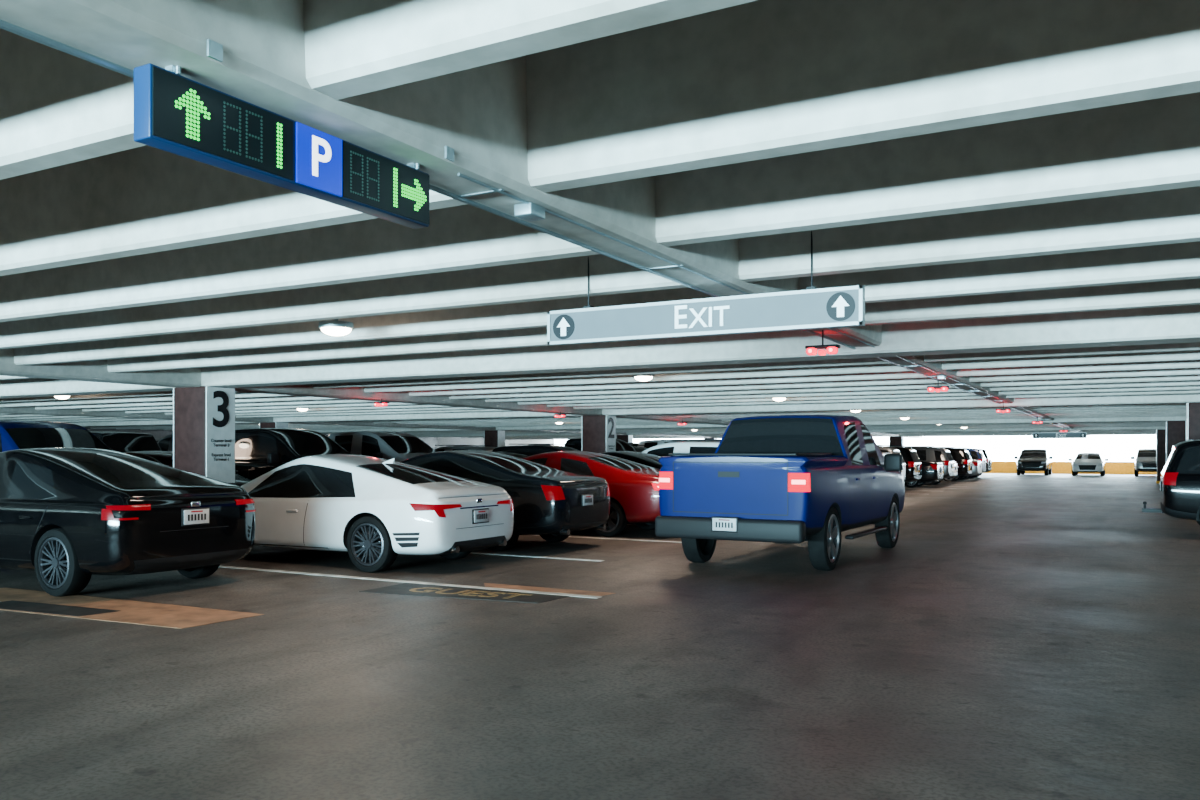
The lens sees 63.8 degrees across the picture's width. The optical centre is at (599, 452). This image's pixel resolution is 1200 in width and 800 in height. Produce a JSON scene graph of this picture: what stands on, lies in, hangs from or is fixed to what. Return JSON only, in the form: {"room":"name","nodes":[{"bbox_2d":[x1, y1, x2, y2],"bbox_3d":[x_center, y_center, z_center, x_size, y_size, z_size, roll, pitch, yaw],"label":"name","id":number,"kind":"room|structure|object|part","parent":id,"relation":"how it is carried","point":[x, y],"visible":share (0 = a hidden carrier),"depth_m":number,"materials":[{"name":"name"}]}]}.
{"room":"parking garage","nodes":[
{"label":"parking garage","id":0,"kind":"room"},
{"bbox_2d":[86,428,553,448],"bbox_3d":[-25.507,-0.350,49.398,0.300,3.600,88.000,0,0,29],"label":"wall","id":1,"kind":"structure","parent":0,"point":[158,434],"depth_m":73.59,"materials":[{"name":"concrete"}]},
{"bbox_2d":[0,0,1199,439],"bbox_3d":[2.142,-1.495,36.070,61.000,0.750,82.430,0,0,29],"label":"ceiling","id":2,"kind":"structure","parent":0,"point":[1011,188],"depth_m":5.92,"materials":[{"name":"grey concrete"}]},
{"bbox_2d":[54,395,70,398],"bbox_3d":[-11.788,-1.520,21.110,0.338,0.680,0.338,0,0,29],"label":"ceiling lamp","id":3,"kind":"object","parent":2,"relation":"attached to","point":[59,397],"depth_m":21.03,"materials":[{"name":"white plastic"}]},
{"bbox_2d":[134,39,453,228],"bbox_3d":[-0.993,-1.093,3.452,0.257,0.285,1.320,0,0,29],"label":"sign","id":4,"kind":"object","parent":2,"relation":"hanging from","point":[175,113],"visible":1,"depth_m":3.29,"materials":[{"name":"blue painted metal"},{"name":"black plastic"},{"name":"green led lights"}]},
{"bbox_3d":[-1.020,-1.062,3.499,0.012,0.212,0.222,0,0,29],"label":"blue panel","id":5,"kind":"part","parent":4,"relation":"part of","materials":[{"name":"blue plastic"}]},
{"bbox_2d":[296,408,308,410],"bbox_3d":[-8.416,-1.520,27.244,0.338,0.680,0.338,0,0,29],"label":"ceiling lamp","id":6,"kind":"object","parent":2,"relation":"attached to","point":[299,409],"depth_m":27.15,"materials":[{"name":"white plastic"}]},
{"bbox_2d":[319,319,353,335],"bbox_3d":[-2.656,-1.520,9.699,0.338,0.680,0.338,0,0,29],"label":"ceiling lamp","id":7,"kind":"object","parent":2,"relation":"attached to","point":[334,328],"depth_m":9.59,"materials":[{"name":"white plastic"}]},
{"bbox_2d":[0,406,721,438],"bbox_3d":[-9.164,-1.490,40.414,0.590,0.760,88.000,0,0,29],"label":"girder","id":8,"kind":"object","parent":2,"relation":"attached to","point":[31,410],"depth_m":34.24,"materials":[{"name":"grey concrete"}]},
{"bbox_2d":[374,399,389,405],"bbox_3d":[-4.436,-1.025,19.539,0.320,0.160,0.150,0,0,29],"label":"indicator light","id":9,"kind":"object","parent":2,"relation":"hanging from","point":[375,403],"visible":1,"depth_m":19.50,"materials":[{"name":"red plastic"}]},
{"bbox_2d":[0,348,921,437],"bbox_3d":[2.754,-1.490,33.862,0.590,0.760,88.000,0,0,29],"label":"girder","id":10,"kind":"object","parent":2,"relation":"attached to","point":[96,370],"depth_m":17.52,"materials":[{"name":"grey concrete"}]},
{"bbox_2d":[0,0,1089,435],"bbox_3d":[12.647,-1.500,28.423,0.420,0.740,88.000,0,0,29],"label":"girder","id":11,"kind":"object","parent":2,"relation":"attached to","point":[480,113],"depth_m":3.84,"materials":[{"name":"grey concrete"}]},
{"bbox_2d":[554,412,566,417],"bbox_3d":[-1.063,-1.025,25.673,0.320,0.160,0.150,0,0,29],"label":"indicator light","id":12,"kind":"object","parent":2,"relation":"hanging from","point":[556,415],"visible":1,"depth_m":25.64,"materials":[{"name":"red plastic"}]},
{"bbox_2d":[633,374,653,380],"bbox_3d":[0.716,-1.520,15.833,0.338,0.680,0.338,0,0,29],"label":"ceiling lamp","id":13,"kind":"object","parent":2,"relation":"attached to","point":[648,377],"depth_m":15.73,"materials":[{"name":"white plastic"}]},
{"bbox_2d":[547,230,864,345],"bbox_3d":[0.674,-1.355,6.955,2.440,1.020,0.080,0,0,29],"label":"exit sign","id":14,"kind":"object","parent":2,"relation":"hanging from","point":[812,307],"visible":0.94,"depth_m":6.85,"materials":[{"name":"grey metal"}]},
{"bbox_3d":[0.674,-0.975,6.955,2.410,0.230,0.050,0,0,29],"label":"panel","id":15,"kind":"part","parent":14,"relation":"part of","materials":[{"name":"grey metal"}]},
{"bbox_3d":[0.674,-0.975,6.955,2.440,0.260,0.070,0,0,29],"label":"frame","id":16,"kind":"part","parent":14,"relation":"part of","materials":[{"name":"grey metal"}]},
{"bbox_2d":[773,397,786,400],"bbox_3d":[4.089,-1.520,21.968,0.338,0.680,0.338,0,0,29],"label":"ceiling lamp","id":17,"kind":"object","parent":2,"relation":"attached to","point":[778,398],"depth_m":21.85,"materials":[{"name":"white plastic"}]},
{"bbox_2d":[805,330,840,354],"bbox_3d":[2.147,-1.067,9.301,0.320,0.245,0.150,0,0,29],"label":"indicator light","id":18,"kind":"object","parent":2,"relation":"hanging from","point":[832,348],"visible":1,"depth_m":9.27,"materials":[{"name":"red plastic"}]},
{"bbox_2d":[927,380,948,391],"bbox_3d":[5.230,-1.067,14.910,0.320,0.245,0.150,0,0,29],"label":"indicator light","id":19,"kind":"object","parent":2,"relation":"hanging from","point":[945,387],"visible":0.98,"depth_m":14.88,"materials":[{"name":"red plastic"}]},
{"bbox_2d":[996,402,1010,412],"bbox_3d":[9.469,-1.067,22.621,0.320,0.245,0.150,0,0,29],"label":"indicator light","id":20,"kind":"object","parent":2,"relation":"hanging from","point":[997,410],"visible":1,"depth_m":22.60,"materials":[{"name":"red plastic"}]},
{"bbox_2d":[1032,416,1042,423],"bbox_3d":[14.094,-1.067,31.034,0.320,0.245,0.150,0,0,29],"label":"indicator light","id":21,"kind":"object","parent":2,"relation":"hanging from","point":[1037,421],"visible":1,"depth_m":31.01,"materials":[{"name":"red plastic"}]},
{"bbox_2d":[1033,432,1086,438],"bbox_3d":[23.495,-1.308,49.276,2.500,1.115,0.080,0,0,29],"label":"exit sign","id":22,"kind":"object","parent":2,"relation":"hanging from","point":[1039,435],"visible":0.96,"depth_m":49.20,"materials":[{"name":"grey metal"}]},
{"bbox_2d":[0,473,1199,799],"bbox_3d":[1.424,1.596,34.764,61.000,0.308,88.300,0,0,29],"label":"floor","id":23,"kind":"structure","parent":0,"point":[1027,636],"depth_m":6.48,"materials":[{"name":"concrete"}]},
{"bbox_2d":[0,420,111,451],"bbox_3d":[-10.449,0.437,17.270,5.885,2.026,2.462,0,0,29],"label":"pickup truck","id":24,"kind":"object","parent":23,"relation":"on","point":[14,434],"visible":0.12,"depth_m":16.61,"materials":[{"name":"blue paint"}]},
{"bbox_2d":[90,431,161,452],"bbox_3d":[-13.072,0.437,25.673,5.885,2.026,2.462,0,0,29],"label":"pickup truck","id":25,"kind":"object","parent":23,"relation":"on","point":[123,442],"visible":0.08,"depth_m":25.25,"materials":[{"name":"grey paint"}]},
{"bbox_2d":[0,448,255,596],"bbox_3d":[-6.242,0.694,11.123,4.715,1.512,2.288,0,0,29],"label":"sedan","id":26,"kind":"object","parent":23,"relation":"on","point":[68,516],"visible":1,"depth_m":9.88,"materials":[{"name":"black paint"}]},
{"bbox_2d":[157,434,172,450],"bbox_3d":[-11.627,0.437,28.302,5.885,2.026,2.462,0,0,29],"label":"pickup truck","id":27,"kind":"object","parent":23,"relation":"on","point":[166,443],"visible":0.02,"depth_m":27.85,"materials":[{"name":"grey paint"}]},
{"bbox_2d":[126,451,251,485],"bbox_3d":[-9.011,0.703,19.789,4.912,1.495,2.288,0,0,29],"label":"sedan","id":28,"kind":"object","parent":23,"relation":"on","point":[162,457],"visible":0.07,"depth_m":19.21,"materials":[{"name":"grey paint"}]},
{"bbox_2d":[173,386,234,484],"bbox_3d":[-6.785,0.165,16.511,0.860,2.570,0.660,0,0,29],"label":"concrete column","id":29,"kind":"structure","parent":23,"relation":"on","point":[194,408],"depth_m":16.25,"materials":[{"name":"brown paint"}]},
{"bbox_2d":[211,439,229,446],"bbox_3d":[-6.410,-0.173,16.304,0.002,0.129,0.412,0,0,29],"label":"note","id":30,"kind":"object","parent":29,"relation":"attached to","point":[216,445],"visible":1,"depth_m":16.26,"materials":[{"name":"black paint"}]},
{"bbox_2d":[213,391,228,426],"bbox_3d":[-6.412,-0.744,16.300,0.006,0.618,0.333,0,0,29],"label":"number","id":31,"kind":"object","parent":29,"relation":"attached to","point":[221,408],"visible":1,"depth_m":16.33,"materials":[{"name":"black paint"}]},
{"bbox_2d":[212,453,230,460],"bbox_3d":[-6.410,0.067,16.305,0.002,0.128,0.385,0,0,29],"label":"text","id":32,"kind":"object","parent":29,"relation":"attached to","point":[212,453],"visible":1,"depth_m":16.32,"materials":[{"name":"black paint"}]},
{"bbox_2d":[260,422,287,427],"bbox_3d":[-11.958,0.165,35.331,0.860,2.570,0.660,0,0,29],"label":"concrete column","id":33,"kind":"structure","parent":23,"relation":"on","point":[271,424],"depth_m":35.07,"materials":[{"name":"brown paint"}]},
{"bbox_2d":[235,428,352,479],"bbox_3d":[-7.607,0.437,22.440,5.885,2.026,2.462,0,0,29],"label":"pickup truck","id":34,"kind":"object","parent":23,"relation":"on","point":[259,451],"visible":0.26,"depth_m":21.49,"materials":[{"name":"black paint"}]},
{"bbox_2d":[240,454,513,572],"bbox_3d":[-3.540,0.733,13.072,4.752,1.434,2.256,0,0,29],"label":"car","id":35,"kind":"object","parent":23,"relation":"on","point":[375,510],"visible":0.76,"depth_m":11.96,"materials":[{"name":"white paint"}]},
{"bbox_2d":[328,431,437,461],"bbox_3d":[-5.978,0.437,25.196,5.885,2.026,2.462,0,0,29],"label":"pickup truck","id":36,"kind":"object","parent":23,"relation":"on","point":[400,446],"visible":0.17,"depth_m":24.29,"materials":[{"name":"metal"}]},
{"bbox_2d":[435,445,496,451],"bbox_3d":[-5.929,0.565,38.864,4.695,1.770,2.295,0,0,29],"label":"suv","id":37,"kind":"object","parent":23,"relation":"on","point":[449,447],"visible":0.12,"depth_m":37.84,"materials":[{"name":"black metal"}]},
{"bbox_2d":[484,430,504,446],"bbox_3d":[-5.214,0.165,47.599,0.860,2.570,0.660,0,0,29],"label":"concrete column","id":38,"kind":"structure","parent":23,"relation":"on","point":[496,438],"depth_m":47.35,"materials":[{"name":"brown paint"}]},
{"bbox_2d":[400,450,609,550],"bbox_3d":[-2.325,0.703,15.657,4.912,1.495,2.288,0,0,29],"label":"sedan","id":39,"kind":"object","parent":23,"relation":"on","point":[550,503],"visible":0.47,"depth_m":14.34,"materials":[{"name":"black paint"}]},
{"bbox_2d":[495,452,527,458],"bbox_3d":[-3.046,0.703,30.432,4.912,1.495,2.288,0,0,29],"label":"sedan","id":40,"kind":"object","parent":23,"relation":"on","point":[518,455],"visible":0.03,"depth_m":30.15,"materials":[{"name":"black metal"}]},
{"bbox_2d":[492,443,578,455],"bbox_3d":[-1.558,0.565,33.037,4.695,1.770,2.295,0,0,29],"label":"suv","id":41,"kind":"object","parent":23,"relation":"on","point":[525,449],"visible":0.23,"depth_m":32.72,"materials":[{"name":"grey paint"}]},
{"bbox_2d":[522,451,659,536],"bbox_3d":[-0.665,0.703,18.053,4.912,1.495,2.288,0,0,29],"label":"sedan","id":42,"kind":"object","parent":23,"relation":"on","point":[634,487],"visible":0.25,"depth_m":16.59,"materials":[{"name":"red paint"}]},
{"bbox_2d":[582,415,615,452],"bbox_3d":[-0.041,0.165,28.779,0.860,2.570,0.660,0,0,29],"label":"concrete column","id":43,"kind":"structure","parent":23,"relation":"on","point":[596,429],"depth_m":28.51,"materials":[{"name":"brown paint"}]},
{"bbox_2d":[608,417,613,437],"bbox_3d":[0.335,-0.748,28.573,0.006,0.611,0.393,0,0,29],"label":"number","id":44,"kind":"object","parent":43,"relation":"attached to","point":[611,435],"visible":1,"depth_m":28.58,"materials":[{"name":"black"}]},
{"bbox_2d":[564,438,640,451],"bbox_3d":[-0.196,0.437,35.712,5.885,2.026,2.462,0,0,29],"label":"pickup truck","id":45,"kind":"object","parent":23,"relation":"on","point":[621,445],"visible":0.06,"depth_m":35.18,"materials":[{"name":"black paint"}]},
{"bbox_2d":[219,479,991,597],"bbox_3d":[8.361,1.447,36.485,33.500,0.004,73.410,0,0,29],"label":"parking lines","id":46,"kind":"object","parent":23,"relation":"on","point":[441,584],"visible":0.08,"depth_m":11.37,"materials":[{"name":"white paint"}]},
{"bbox_2d":[616,435,632,442],"bbox_3d":[1.531,0.165,59.868,0.860,2.570,0.660,0,0,29],"label":"concrete column","id":47,"kind":"structure","parent":23,"relation":"on","point":[627,438],"depth_m":59.60,"materials":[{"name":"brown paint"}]},
{"bbox_2d":[602,451,662,468],"bbox_3d":[0.330,0.703,20.816,4.912,1.495,2.288,0,0,29],"label":"sedan","id":48,"kind":"object","parent":23,"relation":"on","point":[646,459],"visible":0.06,"depth_m":19.98,"materials":[{"name":"black paint"}]},
{"bbox_2d":[632,445,649,451],"bbox_3d":[1.332,0.565,38.295,4.695,1.770,2.295,0,0,29],"label":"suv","id":49,"kind":"object","parent":23,"relation":"on","point":[641,449],"visible":0.06,"depth_m":38.08,"materials":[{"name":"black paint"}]},
{"bbox_2d":[638,439,681,447],"bbox_3d":[2.694,0.437,40.970,5.885,2.026,2.462,0,0,29],"label":"pickup truck","id":50,"kind":"object","parent":23,"relation":"on","point":[651,443],"visible":0.05,"depth_m":40.38,"materials":[{"name":"white paint"}]},
{"bbox_2d":[642,439,720,456],"bbox_3d":[1.958,0.565,23.345,4.695,1.770,2.295,0,0,29],"label":"suv","id":51,"kind":"object","parent":23,"relation":"on","point":[687,445],"visible":0.07,"depth_m":22.52,"materials":[{"name":"white paint"}]},
{"bbox_2d":[655,415,904,570],"bbox_3d":[2.800,0.452,13.649,2.413,1.996,5.414,0,0,30],"label":"pickup truck","id":52,"kind":"object","parent":23,"relation":"on","point":[797,479],"visible":1,"depth_m":11.75,"materials":[{"name":"blue paint"}]},
{"bbox_2d":[878,446,905,480],"bbox_3d":[9.066,0.565,36.554,4.695,1.770,2.295,0,0,29],"label":"suv","id":53,"kind":"object","parent":23,"relation":"on","point":[892,450],"visible":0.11,"depth_m":35.37,"materials":[{"name":"grey paint"}]},
{"bbox_2d":[889,436,903,445],"bbox_3d":[20.193,0.165,65.584,0.860,2.570,0.660,0,0,29],"label":"concrete column","id":54,"kind":"structure","parent":23,"relation":"on","point":[892,440],"depth_m":65.33,"materials":[{"name":"brown paint"}]},
{"bbox_2d":[877,445,921,485],"bbox_3d":[10.534,0.565,39.170,4.695,1.770,2.295,0,0,29],"label":"suv","id":55,"kind":"object","parent":23,"relation":"on","point":[913,463],"visible":0.2,"depth_m":37.59,"materials":[{"name":"black paint"}]},
{"bbox_2d":[907,459,943,487],"bbox_3d":[12.204,0.703,41.676,4.912,1.495,2.288,0,0,29],"label":"sedan","id":56,"kind":"object","parent":23,"relation":"on","point":[931,471],"visible":0.27,"depth_m":40.00,"materials":[{"name":"grey paint"}]},
{"bbox_2d":[899,446,954,485],"bbox_3d":[13.732,0.565,44.259,4.695,1.770,2.295,0,0,29],"label":"suv","id":57,"kind":"object","parent":23,"relation":"on","point":[930,453],"visible":0.28,"depth_m":42.80,"materials":[{"name":"grey paint"}]},
{"bbox_2d":[950,461,957,477],"bbox_3d":[14.822,0.703,47.083,4.912,1.495,2.288,0,0,29],"label":"sedan","id":58,"kind":"object","parent":23,"relation":"on","point":[956,464],"visible":0.16,"depth_m":45.97,"materials":[{"name":"white paint"}]},
{"bbox_2d":[943,448,971,481],"bbox_3d":[16.587,0.565,49.537,4.695,1.770,2.295,0,0,29],"label":"suv","id":59,"kind":"object","parent":23,"relation":"on","point":[961,456],"visible":0.34,"depth_m":47.95,"materials":[{"name":"black paint"}]},
{"bbox_2d":[938,447,985,478],"bbox_3d":[19.411,0.565,54.831,4.695,1.770,2.295,0,0,29],"label":"suv","id":60,"kind":"object","parent":23,"relation":"on","point":[976,454],"visible":0.25,"depth_m":53.33,"materials":[{"name":"white paint"}]},
{"bbox_2d":[959,459,981,479],"bbox_3d":[18.012,0.703,52.176,4.912,1.495,2.288,0,0,29],"label":"sedan","id":61,"kind":"object","parent":23,"relation":"on","point":[976,464],"visible":0.21,"depth_m":50.44,"materials":[{"name":"silver metal"}]},
{"bbox_2d":[972,448,991,477],"bbox_3d":[20.804,0.565,57.489,4.695,1.770,2.295,0,0,29],"label":"suv","id":62,"kind":"object","parent":23,"relation":"on","point":[985,452],"visible":0.15,"depth_m":55.97,"materials":[{"name":"grey paint"}]},
{"bbox_2d":[1014,448,1052,475],"bbox_3d":[28.653,0.565,63.537,2.295,1.770,4.695,0,0,29],"label":"suv","id":63,"kind":"object","parent":23,"relation":"on","point":[1029,459],"visible":1,"depth_m":62.11,"materials":[{"name":"grey paint"}]},
{"bbox_2d":[1068,452,1108,475],"bbox_3d":[31.481,0.703,62.038,2.288,1.495,4.912,0,0,29],"label":"sedan","id":64,"kind":"object","parent":23,"relation":"on","point":[1084,462],"visible":1,"depth_m":60.37,"materials":[{"name":"white paint"}]},
{"bbox_2d":[1131,448,1156,476],"bbox_3d":[34.525,0.565,60.309,2.295,1.770,4.695,0,0,29],"label":"suv","id":65,"kind":"object","parent":23,"relation":"on","point":[1145,460],"visible":0.5,"depth_m":59.00,"materials":[{"name":"silver metal"}]},
{"bbox_2d":[1156,429,1165,483],"bbox_3d":[26.874,0.165,45.935,0.610,2.570,0.660,0,0,29],"label":"concrete column","id":66,"kind":"structure","parent":23,"relation":"on","point":[1160,433],"depth_m":45.74,"materials":[{"name":"brown paint"}]},
{"bbox_2d":[1142,439,1199,524],"bbox_3d":[11.936,0.565,16.147,4.971,1.770,2.295,0,0,29],"label":"suv","id":67,"kind":"object","parent":23,"relation":"on","point":[1180,476],"visible":1,"depth_m":16.32,"materials":[{"name":"black paint"}]},
{"bbox_2d":[1166,421,1185,462],"bbox_3d":[20.129,0.165,33.667,0.610,2.570,0.660,0,0,29],"label":"concrete column","id":68,"kind":"structure","parent":23,"relation":"on","point":[1175,430],"depth_m":33.45,"materials":[{"name":"brown paint"}]},
{"bbox_2d":[1186,402,1199,440],"bbox_3d":[13.385,0.165,21.399,0.610,2.570,0.660,0,0,29],"label":"concrete column","id":69,"kind":"structure","parent":23,"relation":"on","point":[1192,408],"depth_m":21.23,"materials":[{"name":"brown paint"}]},
{"bbox_2d":[984,461,1156,474],"bbox_3d":[22.609,1.025,73.300,61.000,0.850,0.250,0,0,29],"label":"wall","id":70,"kind":"structure","parent":0,"point":[997,466],"depth_m":67.65,"materials":[{"name":"yellow paint"}]}
]}

